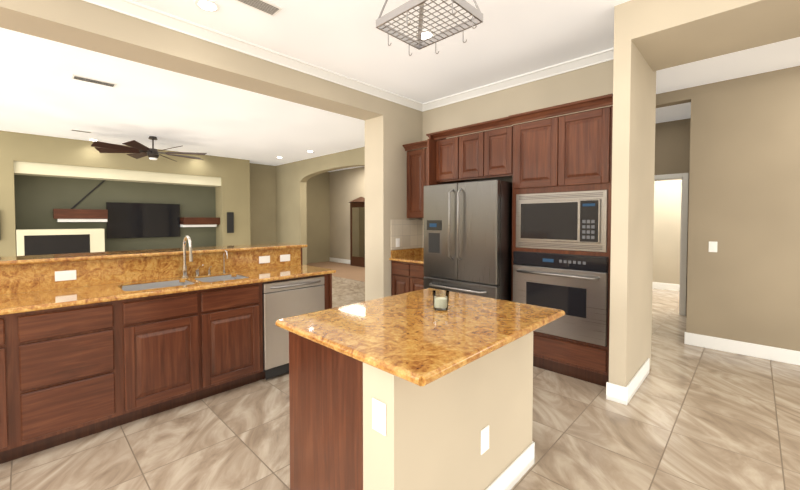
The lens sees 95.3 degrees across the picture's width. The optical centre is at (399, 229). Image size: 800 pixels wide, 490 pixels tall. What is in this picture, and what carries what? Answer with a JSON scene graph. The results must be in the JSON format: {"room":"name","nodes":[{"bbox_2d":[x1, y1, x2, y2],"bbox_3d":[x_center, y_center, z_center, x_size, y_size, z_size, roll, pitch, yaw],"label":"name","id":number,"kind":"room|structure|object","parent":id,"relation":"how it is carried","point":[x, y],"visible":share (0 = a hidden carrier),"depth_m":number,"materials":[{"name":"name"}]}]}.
{"room":"kitchen","nodes":[
{"label":"kitchen","id":0,"kind":"room"},
{"bbox_2d":[0,130,250,256],"bbox_3d":[-6.039,-0.334,8.343,0.500,3.050,5.050,1,2,44],"label":"wall","id":1,"kind":"structure","parent":0,"point":[42,177],"depth_m":8.04,"materials":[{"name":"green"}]},
{"bbox_2d":[16,228,104,255],"bbox_3d":[-6.891,0.300,7.444,0.493,0.629,1.290,1,2,44],"label":"fireplace surround","id":2,"kind":"object","parent":1,"relation":"attached to","point":[45,241],"visible":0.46,"depth_m":7.23,"materials":[{"name":"beige"}]},
{"bbox_2d":[53,209,107,221],"bbox_3d":[-6.741,-0.299,7.700,0.329,0.265,0.850,1,2,44],"label":"floating shelf","id":3,"kind":"object","parent":1,"relation":"attached to","point":[79,215],"visible":1,"depth_m":7.58,"materials":[{"name":"brown wood"}]},
{"bbox_2d":[106,202,179,238],"bbox_3d":[-6.029,-0.221,8.621,0.069,0.810,1.440,1,2,44],"label":"screen","id":4,"kind":"object","parent":1,"relation":"attached to","point":[136,220],"visible":0.9,"depth_m":8.55,"materials":[{"name":"black"}]},
{"bbox_2d":[180,217,219,226],"bbox_3d":[-5.128,-0.195,9.362,0.329,0.240,0.855,1,2,44],"label":"floating shelf","id":5,"kind":"object","parent":1,"relation":"attached to","point":[197,222],"visible":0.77,"depth_m":9.20,"materials":[{"name":"brown wood"}]},
{"bbox_2d":[227,212,233,232],"bbox_3d":[-4.462,-0.191,9.574,0.050,0.527,0.159,1,2,44],"label":"speaker","id":6,"kind":"object","parent":1,"relation":"attached to","point":[230,222],"visible":0.92,"depth_m":9.56},
{"bbox_2d":[0,0,421,300],"bbox_3d":[-3.941,-0.145,1.144,0.370,3.050,12.150,1,2,44],"label":"wall","id":7,"kind":"structure","parent":0,"point":[392,129],"depth_m":3.62,"materials":[{"name":"beige paint"}]},
{"bbox_2d":[0,247,299,294],"bbox_3d":[-2.619,0.334,2.508,0.020,0.194,4.330,1,2,44],"label":"backsplash","id":8,"kind":"structure","parent":7,"relation":"attached to","point":[33,276],"depth_m":2.95,"materials":[{"name":"brown stone"}]},
{"bbox_2d":[82,0,421,110],"bbox_3d":[-3.834,-1.622,0.896,0.074,0.085,12.000,1,2,44],"label":"crown molding","id":9,"kind":"structure","parent":7,"relation":"attached to","point":[154,16],"depth_m":3.32,"materials":[{"name":"white wood"}]},
{"bbox_2d":[250,163,329,262],"bbox_3d":[-7.528,-0.307,7.315,0.200,3.050,16.000,1,2,44],"label":"wall","id":10,"kind":"structure","parent":0,"point":[262,204],"depth_m":11.04,"materials":[{"name":"beige paint"}]},
{"bbox_2d":[0,0,629,171],"bbox_3d":[-2.151,-1.734,2.047,20.000,0.080,16.000,1,2,44],"label":"ceiling","id":11,"kind":"structure","parent":0,"point":[42,92],"depth_m":3.99,"materials":[{"name":"white paint"}]},
{"bbox_2d":[70,129,91,132],"bbox_3d":[-5.858,-1.811,6.697,0.120,0.010,0.300,1,2,44],"label":"ceiling vent","id":12,"kind":"object","parent":11,"relation":"in","point":[80,131],"visible":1,"depth_m":6.70,"materials":[{"name":"white metal"}]},
{"bbox_2d":[71,74,116,87],"bbox_3d":[-3.596,-1.748,4.290,0.160,0.010,0.400,1,2,44],"label":"ceiling vent","id":13,"kind":"object","parent":11,"relation":"in","point":[91,80],"visible":0.98,"depth_m":4.28,"materials":[{"name":"white metal"}]},
{"bbox_2d":[91,136,206,161],"bbox_3d":[-4.853,-1.603,7.162,1.900,0.449,1.900,1,2,44],"label":"ceiling fan","id":14,"kind":"object","parent":11,"relation":"hanging from","point":[136,150],"visible":1,"depth_m":7.05,"materials":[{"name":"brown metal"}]},
{"bbox_2d":[195,0,219,11],"bbox_3d":[-1.468,-1.709,2.779,0.170,0.008,0.170,1,2,44],"label":"recessed light","id":15,"kind":"object","parent":11,"relation":"attached to","point":[209,5],"visible":1,"depth_m":2.77,"materials":[{"name":"white glass"}]},
{"bbox_2d":[235,0,282,16],"bbox_3d":[-1.085,-1.707,2.741,0.160,0.010,0.360,1,2,44],"label":"ceiling vent","id":16,"kind":"object","parent":11,"relation":"in","point":[268,8],"visible":1,"depth_m":2.78,"materials":[{"name":"white metal"}]},
{"bbox_2d":[416,30,434,39],"bbox_3d":[0.223,-1.721,3.226,0.170,0.008,0.170,1,2,44],"label":"can","id":17,"kind":"object","parent":11,"relation":"attached to","point":[428,32],"visible":0.48,"depth_m":3.20,"materials":[{"name":"white"}]},
{"bbox_2d":[376,0,482,55],"bbox_3d":[0.168,-1.381,2.022,0.492,0.623,0.378,1,2,44],"label":"pot rack","id":18,"kind":"object","parent":11,"relation":"hanging from","point":[475,20],"visible":1,"depth_m":2.04,"materials":[{"name":"silver metal"}]},
{"bbox_2d":[275,147,364,264],"bbox_3d":[-1.329,-0.346,8.819,6.590,3.050,0.200,1,2,44],"label":"wall","id":19,"kind":"structure","parent":0,"point":[292,178],"depth_m":10.18,"materials":[{"name":"beige paint"}]},
{"bbox_2d":[329,166,364,259],"bbox_3d":[0.013,-0.382,10.198,6.590,3.050,0.150,1,2,44],"label":"wall","id":20,"kind":"structure","parent":0,"point":[346,186],"depth_m":11.93,"materials":[{"name":"beige paint"}]},
{"bbox_2d":[330,257,349,263],"bbox_3d":[-0.044,1.074,10.177,6.590,0.140,0.015,1,2,44],"label":"baseboard","id":21,"kind":"structure","parent":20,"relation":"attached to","point":[338,260],"depth_m":12.05,"materials":[{"name":"white"}]},
{"bbox_2d":[0,261,799,489],"bbox_3d":[-1.454,1.363,2.845,20.000,0.066,18.000,1,2,44],"label":"floor","id":22,"kind":"structure","parent":0,"point":[689,417],"depth_m":2.38,"materials":[{"name":"tile"}]},
{"bbox_2d":[0,315,19,463],"bbox_3d":[-2.608,0.914,2.104,0.621,0.882,0.525,1,2,44],"label":"base cabinet","id":23,"kind":"object","parent":22,"relation":"on","point":[9,429],"depth_m":2.08,"materials":[{"name":"brown wood"}]},
{"bbox_2d":[16,303,123,457],"bbox_3d":[-2.256,0.905,2.466,0.621,0.882,0.485,1,2,44],"label":"base cabinet","id":24,"kind":"object","parent":22,"relation":"on","point":[91,343],"depth_m":2.25,"materials":[{"name":"brown wood"}]},
{"bbox_2d":[0,243,307,266],"bbox_3d":[-2.717,0.217,2.635,0.410,0.032,4.380,1,2,44],"label":"countertop","id":25,"kind":"structure","parent":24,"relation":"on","point":[10,261],"depth_m":2.97,"materials":[{"name":"brown stone"}]},
{"bbox_2d":[0,263,335,314],"bbox_3d":[-2.388,0.452,2.300,0.646,0.032,4.350,1,2,44],"label":"countertop","id":26,"kind":"structure","parent":24,"relation":"on","point":[19,302],"depth_m":2.54,"materials":[{"name":"brown stone"}]},
{"bbox_2d":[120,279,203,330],"bbox_3d":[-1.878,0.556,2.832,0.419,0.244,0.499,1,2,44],"label":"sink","id":27,"kind":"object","parent":26,"relation":"in","point":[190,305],"depth_m":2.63,"materials":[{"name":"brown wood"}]},
{"bbox_2d":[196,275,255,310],"bbox_3d":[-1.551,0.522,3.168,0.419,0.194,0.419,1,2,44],"label":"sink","id":28,"kind":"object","parent":26,"relation":"in","point":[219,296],"depth_m":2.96,"materials":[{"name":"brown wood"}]},
{"bbox_2d":[232,275,331,382],"bbox_3d":[-1.150,0.875,3.598,0.628,0.882,0.720,1,2,44],"label":"dishwasher","id":29,"kind":"object","parent":22,"relation":"on","point":[260,348],"depth_m":3.18,"materials":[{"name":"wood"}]},
{"bbox_2d":[349,197,364,266],"bbox_3d":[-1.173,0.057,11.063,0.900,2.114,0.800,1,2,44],"label":"door","id":30,"kind":"structure","parent":22,"relation":"on","point":[357,231],"depth_m":11.04,"materials":[{"name":"brown wood"}]},
{"bbox_2d":[389,248,423,295],"bbox_3d":[0.336,0.777,4.805,0.687,1.014,0.668,1,2,44],"label":"base cabinet","id":31,"kind":"object","parent":22,"relation":"on","point":[407,270],"visible":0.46,"depth_m":4.67,"materials":[{"name":"brown wood"}]},
{"bbox_2d":[275,288,564,489],"bbox_3d":[0.143,0.902,1.921,0.975,0.916,1.215,1,2,44],"label":"kitchen island","id":32,"kind":"object","parent":22,"relation":"on","point":[413,390],"visible":1,"depth_m":1.60,"materials":[{"name":"brown wood"}]},
{"bbox_2d":[432,290,448,310],"bbox_3d":[0.227,0.391,2.022,0.094,0.100,0.094,1,2,44],"label":"glass candle","id":33,"kind":"object","parent":32,"relation":"on","point":[440,303],"visible":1,"depth_m":2.00,"materials":[{"name":"beige wax"}]},
{"bbox_2d":[424,180,511,300],"bbox_3d":[0.853,0.403,4.091,0.927,1.800,0.881,1,2,44],"label":"fridge","id":34,"kind":"object","parent":22,"relation":"on","point":[467,237],"visible":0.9,"depth_m":3.71,"materials":[{"name":"silver metal"}]},
{"bbox_2d":[426,116,512,185],"bbox_3d":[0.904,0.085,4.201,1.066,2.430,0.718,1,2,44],"label":"upper cabinet","id":35,"kind":"object","parent":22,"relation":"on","point":[484,155],"visible":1,"depth_m":3.97,"materials":[{"name":"brown wood"}]},
{"bbox_2d":[509,94,612,386],"bbox_3d":[1.616,0.103,3.517,0.902,2.430,0.705,1,2,44],"label":"tall cabinet","id":36,"kind":"object","parent":22,"relation":"on","point":[561,208],"visible":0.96,"depth_m":3.26,"materials":[{"name":"brown wood"}]},
{"bbox_2d":[422,60,655,369],"bbox_3d":[1.230,-0.233,4.484,3.125,3.050,0.150,1,2,44],"label":"wall","id":37,"kind":"structure","parent":0,"point":[592,81],"depth_m":4.02,"materials":[{"name":"beige paint"}]},
{"bbox_2d":[391,219,423,249],"bbox_3d":[0.347,0.065,4.798,0.688,0.402,0.638,1,2,44],"label":"tile backsplash","id":38,"kind":"structure","parent":37,"relation":"attached to","point":[406,234],"depth_m":5.02,"materials":[{"name":"white tile"}]},
{"bbox_2d":[403,138,445,217],"bbox_3d":[0.424,-0.652,4.858,0.687,0.990,0.415,1,2,44],"label":"upper cabinet","id":39,"kind":"object","parent":37,"relation":"attached to","point":[416,171],"visible":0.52,"depth_m":4.86,"materials":[{"name":"brown wood"}]},
{"bbox_2d":[422,47,613,111],"bbox_3d":[1.275,-1.709,4.244,2.550,0.085,0.074,1,2,44],"label":"crown molding","id":40,"kind":"structure","parent":37,"relation":"attached to","point":[605,55],"depth_m":4.09,"materials":[{"name":"white wood"}]},
{"bbox_2d":[653,180,681,284],"bbox_3d":[5.648,-0.230,7.239,6.000,2.900,0.140,1,2,44],"label":"wall","id":41,"kind":"structure","parent":0,"point":[667,231],"depth_m":7.37,"materials":[{"name":"beige paint"}]},
{"bbox_2d":[652,282,679,290],"bbox_3d":[5.594,1.156,7.220,5.800,0.130,0.015,1,2,44],"label":"baseboard","id":42,"kind":"structure","parent":41,"relation":"attached to","point":[666,286],"depth_m":7.39,"materials":[{"name":"white"}]},
{"bbox_2d":[654,118,690,315],"bbox_3d":[3.974,-0.189,5.701,1.185,2.900,0.120,1,2,44],"label":"wall","id":43,"kind":"structure","parent":0,"point":[672,147],"depth_m":5.46,"materials":[{"name":"beige paint"}]},
{"bbox_2d":[654,173,688,314],"bbox_3d":[3.928,0.207,5.746,0.960,2.105,0.135,1,2,44],"label":"door frame","id":44,"kind":"structure","parent":43,"relation":"attached to","point":[684,177],"depth_m":5.40,"materials":[{"name":"white"}]},
{"bbox_2d":[656,87,690,107],"bbox_3d":[2.887,-1.545,4.547,1.185,0.130,0.140,1,2,44],"label":"wall","id":45,"kind":"structure","parent":0,"point":[675,97],"depth_m":4.21,"materials":[{"name":"beige paint"}]},
{"bbox_2d":[609,0,799,386],"bbox_3d":[4.725,-0.126,0.409,7.800,3.050,0.820,1,2,44],"label":"wall","id":46,"kind":"structure","parent":0,"point":[650,36],"depth_m":2.79,"materials":[{"name":"beige paint"}]},
{"bbox_2d":[606,332,799,404],"bbox_3d":[1.732,1.232,4.254,17.400,0.135,2.134,1,2,44],"label":"baseboard","id":47,"kind":"structure","parent":46,"relation":"attached to","point":[619,394],"depth_m":3.66,"materials":[{"name":"white wood"}]},
{"bbox_2d":[655,37,799,123],"bbox_3d":[6.709,-1.614,3.200,8.900,0.080,5.999,1,2,44],"label":"ceiling","id":48,"kind":"structure","parent":0,"point":[784,54],"depth_m":3.58,"materials":[{"name":"white paint"}]},
{"bbox_2d":[686,66,799,350],"bbox_3d":[6.511,-0.094,2.057,7.535,2.900,1.570,1,2,44],"label":"wall","id":49,"kind":"structure","parent":0,"point":[743,283],"depth_m":3.79,"materials":[{"name":"beige paint"}]},
{"bbox_2d":[709,241,716,251],"bbox_3d":[3.414,0.186,3.976,0.072,0.116,0.008,1,2,44],"label":"light switch","id":50,"kind":"object","parent":49,"relation":"attached to","point":[712,246],"visible":1,"depth_m":3.98,"materials":[{"name":"white plastic"}]}
]}

